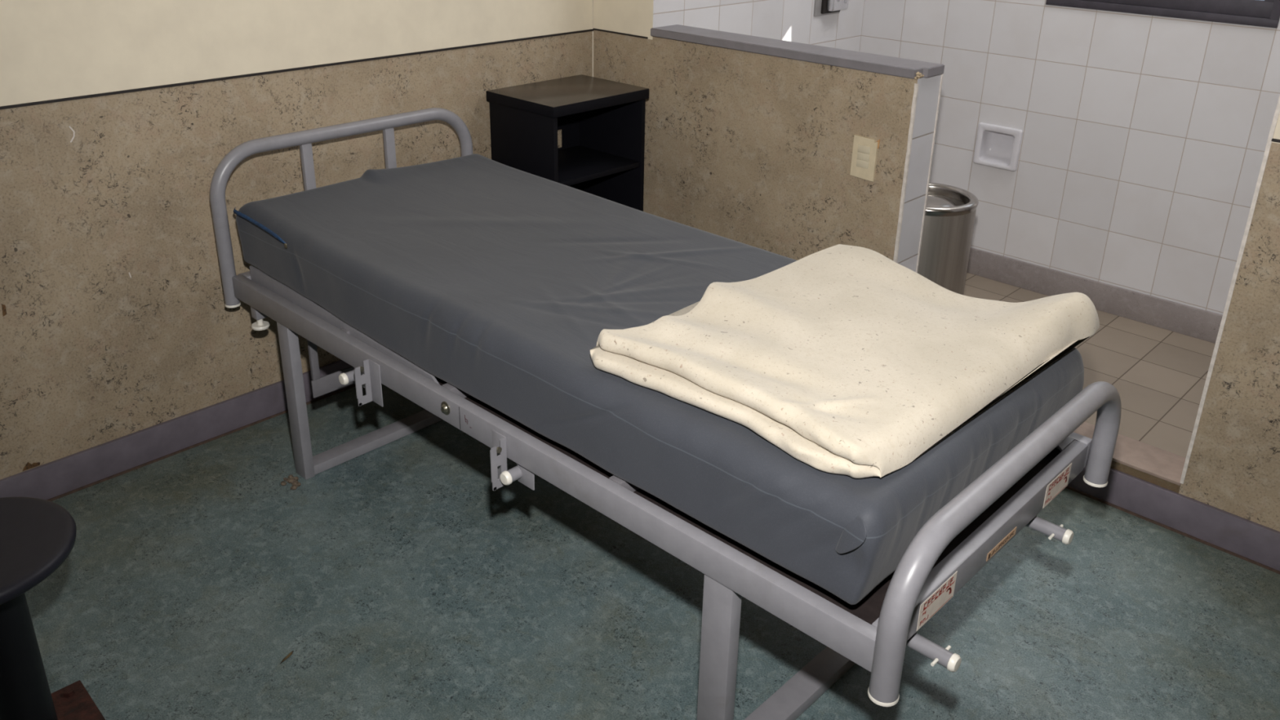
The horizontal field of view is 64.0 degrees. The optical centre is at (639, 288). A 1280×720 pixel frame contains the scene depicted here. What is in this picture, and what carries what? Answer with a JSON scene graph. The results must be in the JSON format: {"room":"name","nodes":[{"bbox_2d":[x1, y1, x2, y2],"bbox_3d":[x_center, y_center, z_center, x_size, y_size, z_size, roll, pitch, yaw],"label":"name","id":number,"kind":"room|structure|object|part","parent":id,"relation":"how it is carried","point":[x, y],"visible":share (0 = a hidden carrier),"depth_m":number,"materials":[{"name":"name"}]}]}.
{"room":"hospital room","nodes":[
{"label":"hospital room","id":0,"kind":"room"},
{"bbox_2d":[0,0,592,479],"bbox_3d":[-2.051,-0.626,1.629,0.151,2.900,5.350,21,29,39],"label":"wall","id":1,"kind":"structure","parent":0,"point":[116,322],"depth_m":2.66,"materials":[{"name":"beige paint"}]},
{"bbox_2d":[0,360,355,500],"bbox_3d":[-1.966,0.670,2.163,0.013,0.100,5.200,21,29,39],"label":"baseboard","id":2,"kind":"structure","parent":1,"relation":"attached to","point":[65,474],"depth_m":2.78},
{"bbox_2d":[0,29,593,109],"bbox_3d":[-1.953,-0.209,1.804,0.006,0.006,5.200,21,29,39],"label":"trim","id":3,"kind":"structure","parent":1,"relation":"attached to","point":[586,30],"depth_m":2.73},
{"bbox_2d":[592,0,593,76],"bbox_3d":[-0.155,-1.361,3.367,0.004,2.800,0.004,21,29,39],"label":"trim","id":4,"kind":"structure","parent":1,"relation":"attached to","point":[593,0],"depth_m":3.57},
{"bbox_2d":[46,384,1279,574],"bbox_3d":[-0.015,1.457,0.471,5.387,0.006,5.187,21,29,39],"label":"trim","id":5,"kind":"structure","parent":1,"relation":"attached to","point":[1224,550],"depth_m":2.71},
{"bbox_2d":[24,272,1279,719],"bbox_3d":[0.384,1.349,0.892,5.700,0.100,6.660,21,29,39],"label":"floor","id":6,"kind":"structure","parent":0,"point":[399,584],"depth_m":2.29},
{"bbox_2d":[0,497,105,719],"bbox_3d":[-1.133,0.645,1.802,0.325,0.451,0.325,21,29,39],"label":"stool","id":7,"kind":"object","parent":6,"relation":"on","point":[37,535],"visible":1,"depth_m":1.78,"materials":[{"name":"black plastic"}]},
{"bbox_3d":[-1.109,0.662,1.808,0.088,0.392,0.088,21,29,39],"label":"post","id":8,"kind":"part","parent":7,"relation":"part of","materials":[{"name":"black metal"}]},
{"bbox_3d":[-1.130,0.452,1.722,0.325,0.033,0.325,21,29,39],"label":"seat","id":9,"kind":"part","parent":7,"relation":"part of","materials":[{"name":"black plastic"}]},
{"bbox_3d":[-1.123,0.837,1.913,0.194,0.012,0.211,21,29,39],"label":"plate","id":10,"kind":"part","parent":7,"relation":"part of","materials":[{"name":"brown wood"}]},
{"bbox_2d":[280,650,293,663],"bbox_3d":[-0.731,0.762,2.119,0.008,0.006,0.042,12,25,24],"label":"dry leaf","id":11,"kind":"object","parent":6,"relation":"on","point":[290,654],"visible":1,"depth_m":2.12,"materials":[{"name":"brown plant"}]},
{"bbox_2d":[280,474,301,489],"bbox_3d":[-0.922,0.513,2.709,0.067,0.012,0.050,21,29,39],"label":"rubble","id":12,"kind":"object","parent":6,"relation":"on","point":[291,479],"visible":1,"depth_m":2.71,"materials":[{"name":"brown stone"}]},
{"bbox_2d":[485,74,648,211],"bbox_3d":[-0.238,-0.248,3.475,0.324,0.857,0.422,21,29,39],"label":"nightstand","id":13,"kind":"object","parent":6,"relation":"on","point":[602,122],"visible":0.41,"depth_m":3.34,"materials":[{"name":"black laminate"}]},
{"bbox_3d":[-0.374,-0.181,3.352,0.308,0.823,0.016,21,29,39],"label":"panel","id":14,"kind":"part","parent":13,"relation":"part of","materials":[{"name":"black laminate"}]},
{"bbox_3d":[-0.349,-0.288,3.573,0.006,0.793,0.374,21,29,39],"label":"panel","id":15,"kind":"part","parent":13,"relation":"part of","materials":[{"name":"black laminate"}]},
{"bbox_2d":[557,145,639,186],"bbox_3d":[-0.236,-0.409,3.410,0.298,0.017,0.374,21,29,39],"label":"shelf","id":16,"kind":"object","parent":13,"relation":"attached to","point":[577,164],"depth_m":3.43,"materials":[{"name":"black laminate"}]},
{"bbox_3d":[-0.106,-0.285,3.615,0.308,0.823,0.016,21,29,39],"label":"panel","id":17,"kind":"part","parent":13,"relation":"part of","materials":[{"name":"black laminate"}]},
{"bbox_2d":[209,107,1121,719],"bbox_3d":[-0.090,0.213,2.369,2.061,0.854,0.862,21,29,39],"label":"bed","id":18,"kind":"object","parent":6,"relation":"on","point":[873,633],"visible":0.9,"depth_m":1.85,"materials":[{"name":"grey paint"}]},
{"bbox_3d":[-0.793,-0.106,2.974,0.028,0.059,0.743,21,29,39],"label":"rail","id":19,"kind":"part","parent":18,"relation":"part of","materials":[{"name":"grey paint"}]},
{"bbox_3d":[-0.896,0.293,2.669,0.053,0.449,0.028,21,29,39],"label":"leg","id":20,"kind":"part","parent":18,"relation":"part of","materials":[{"name":"grey paint"}]},
{"bbox_3d":[-0.813,-0.263,2.933,0.037,0.430,0.836,21,29,39],"label":"headboard","id":21,"kind":"part","parent":18,"relation":"part of","materials":[{"name":"grey paint"}]},
{"bbox_3d":[-0.719,0.086,2.439,0.848,0.063,0.006,21,29,39],"label":"head frame","id":22,"kind":"part","parent":18,"relation":"part of","materials":[{"name":"grey paint"}]},
{"bbox_3d":[-0.362,0.261,2.107,1.960,0.059,0.028,21,29,39],"label":"rail","id":23,"kind":"part","parent":18,"relation":"part of","materials":[{"name":"grey metal"}]},
{"bbox_2d":[233,154,1084,604],"bbox_3d":[-0.091,0.016,2.346,1.919,0.217,0.810,21,29,39],"label":"mattress","id":24,"kind":"object","parent":18,"relation":"on","point":[499,282],"visible":0.73,"depth_m":2.11,"materials":[{"name":"fabric"}]},
{"bbox_2d":[590,244,1099,478],"bbox_3d":[0.402,0.074,1.930,0.832,0.099,0.598,-19,30,-40],"label":"blanket","id":25,"kind":"object","parent":24,"relation":"on","point":[848,360],"visible":1,"depth_m":1.83,"materials":[{"name":"beige fabric"}]},
{"bbox_3d":[0.133,0.684,1.772,0.062,0.449,0.028,21,29,39],"label":"leg","id":26,"kind":"part","parent":18,"relation":"part of","materials":[{"name":"grey paint"}]},
{"bbox_3d":[0.605,0.425,1.756,0.028,0.059,0.743,21,29,39],"label":"rail","id":27,"kind":"part","parent":18,"relation":"part of","materials":[{"name":"grey metal"}]},
{"bbox_3d":[0.631,0.367,1.710,0.042,0.254,0.837,21,29,39],"label":"footboard","id":28,"kind":"part","parent":18,"relation":"part of","materials":[{"name":"grey paint"}]},
{"bbox_3d":[0.168,0.056,2.627,1.960,0.059,0.028,21,29,39],"label":"rail","id":29,"kind":"part","parent":18,"relation":"part of","materials":[{"name":"grey metal"}]},
{"bbox_2d":[917,182,978,294],"bbox_3d":[0.898,-0.016,3.301,0.292,0.602,0.292,21,29,39],"label":"trash bin","id":30,"kind":"object","parent":6,"relation":"on","point":[950,211],"visible":0.41,"depth_m":3.12,"materials":[{"name":"silver metal"}]},
{"bbox_3d":[0.903,-0.253,3.203,0.230,0.066,0.230,21,29,39],"label":"dome lid","id":31,"kind":"part","parent":30,"relation":"part of","materials":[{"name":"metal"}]},
{"bbox_2d":[1073,421,1185,485],"bbox_3d":[1.088,0.354,2.872,0.854,0.008,0.139,21,29,39],"label":"trim","id":32,"kind":"structure","parent":6,"relation":"attached to","point":[1150,460],"depth_m":2.66,"materials":[{"name":"stone"}]},
{"bbox_2d":[1110,460,1180,493],"bbox_3d":[1.088,0.414,2.899,0.854,0.122,0.135,21,29,39],"label":"curb","id":33,"kind":"object","parent":6,"relation":"on","point":[1150,478],"visible":0.14,"depth_m":2.62,"materials":[{"name":"brown tile"}]},
{"bbox_2d":[593,0,864,213],"bbox_3d":[0.440,-1.508,3.882,0.433,2.900,1.590,21,29,39],"label":"wall","id":34,"kind":"structure","parent":0,"point":[620,58],"depth_m":3.56,"materials":[{"name":"white tile"}]},
{"bbox_2d":[592,28,648,38],"bbox_3d":[-0.068,-0.866,3.473,0.258,0.005,0.005,21,29,39],"label":"trim","id":35,"kind":"structure","parent":34,"relation":"attached to","point":[597,29],"depth_m":3.47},
{"bbox_2d":[813,0,848,16],"bbox_3d":[0.769,-1.175,4.000,0.079,0.213,0.175,21,29,39],"label":"dispenser","id":36,"kind":"object","parent":34,"relation":"attached to","point":[822,7],"visible":1,"depth_m":4.01,"materials":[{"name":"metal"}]},
{"bbox_2d":[648,36,1279,531],"bbox_3d":[2.005,-0.531,1.591,5.267,2.900,0.135,21,29,39],"label":"wall","id":37,"kind":"structure","parent":0,"point":[754,149],"depth_m":3.00,"materials":[{"name":"beige stone"}]},
{"bbox_2d":[650,24,944,79],"bbox_3d":[0.438,-0.724,3.098,0.988,0.029,0.132,21,29,39],"label":"trim","id":38,"kind":"structure","parent":37,"relation":"on","point":[879,64],"depth_m":3.01,"materials":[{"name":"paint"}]},
{"bbox_2d":[849,134,879,182],"bbox_3d":[0.644,-0.374,2.935,0.081,0.124,0.009,21,29,39],"label":"light switch","id":39,"kind":"object","parent":37,"relation":"attached to","point":[864,153],"visible":1,"depth_m":2.93,"materials":[{"name":"beige plastic"}]},
{"bbox_2d":[893,83,919,262],"bbox_3d":[0.740,-0.138,2.938,0.010,0.900,0.007,21,29,39],"label":"trim","id":40,"kind":"structure","parent":37,"relation":"attached to","point":[916,86],"depth_m":2.86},
{"bbox_2d":[915,73,943,272],"bbox_3d":[0.833,-0.133,3.043,0.005,1.012,0.006,21,29,39],"label":"trim","id":41,"kind":"structure","parent":37,"relation":"attached to","point":[942,75],"depth_m":2.96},
{"bbox_2d":[1067,465,1279,570],"bbox_3d":[1.777,0.724,2.208,5.387,0.100,0.013,21,29,39],"label":"baseboard","id":42,"kind":"structure","parent":37,"relation":"attached to","point":[1244,537],"depth_m":2.55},
{"bbox_2d":[1179,95,1279,484],"bbox_3d":[1.378,-0.794,2.028,0.010,2.770,0.007,21,29,39],"label":"trim","id":43,"kind":"structure","parent":37,"relation":"attached to","point":[1274,122],"depth_m":2.35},
{"bbox_2d":[1271,137,1279,142],"bbox_3d":[2.560,0.129,1.182,3.283,0.006,0.005,21,29,39],"label":"trim","id":44,"kind":"structure","parent":37,"relation":"attached to","point":[1273,139],"depth_m":2.21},
{"bbox_2d":[859,0,1279,315],"bbox_3d":[2.037,-1.195,3.199,2.917,2.900,0.120,21,29,39],"label":"wall","id":45,"kind":"structure","parent":0,"point":[1144,137],"depth_m":3.73,"materials":[{"name":"white tile"}]},
{"bbox_2d":[973,122,1022,171],"bbox_3d":[1.414,-0.561,4.019,0.178,0.164,0.069,21,29,39],"label":"soap dish","id":46,"kind":"object","parent":45,"relation":"attached to","point":[997,146],"visible":1,"depth_m":4.03,"materials":[{"name":"white ceramic"}]},
{"bbox_2d":[966,247,1222,343],"bbox_3d":[1.965,0.114,3.687,2.917,0.107,0.014,21,29,39],"label":"baseboard","id":47,"kind":"structure","parent":45,"relation":"attached to","point":[1184,319],"depth_m":3.86,"materials":[{"name":"tile"}]},
{"bbox_2d":[1045,0,1279,27],"bbox_3d":[1.776,-1.186,3.411,0.755,0.535,0.056,21,29,39],"label":"window","id":48,"kind":"structure","parent":45,"relation":"in","point":[1262,13],"depth_m":3.40,"materials":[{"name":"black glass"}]},
{"bbox_3d":[1.775,-1.184,3.411,0.702,0.478,0.028,21,29,39],"label":"sash","id":49,"kind":"part","parent":48,"relation":"part of","materials":[{"name":"metal"}]}
]}

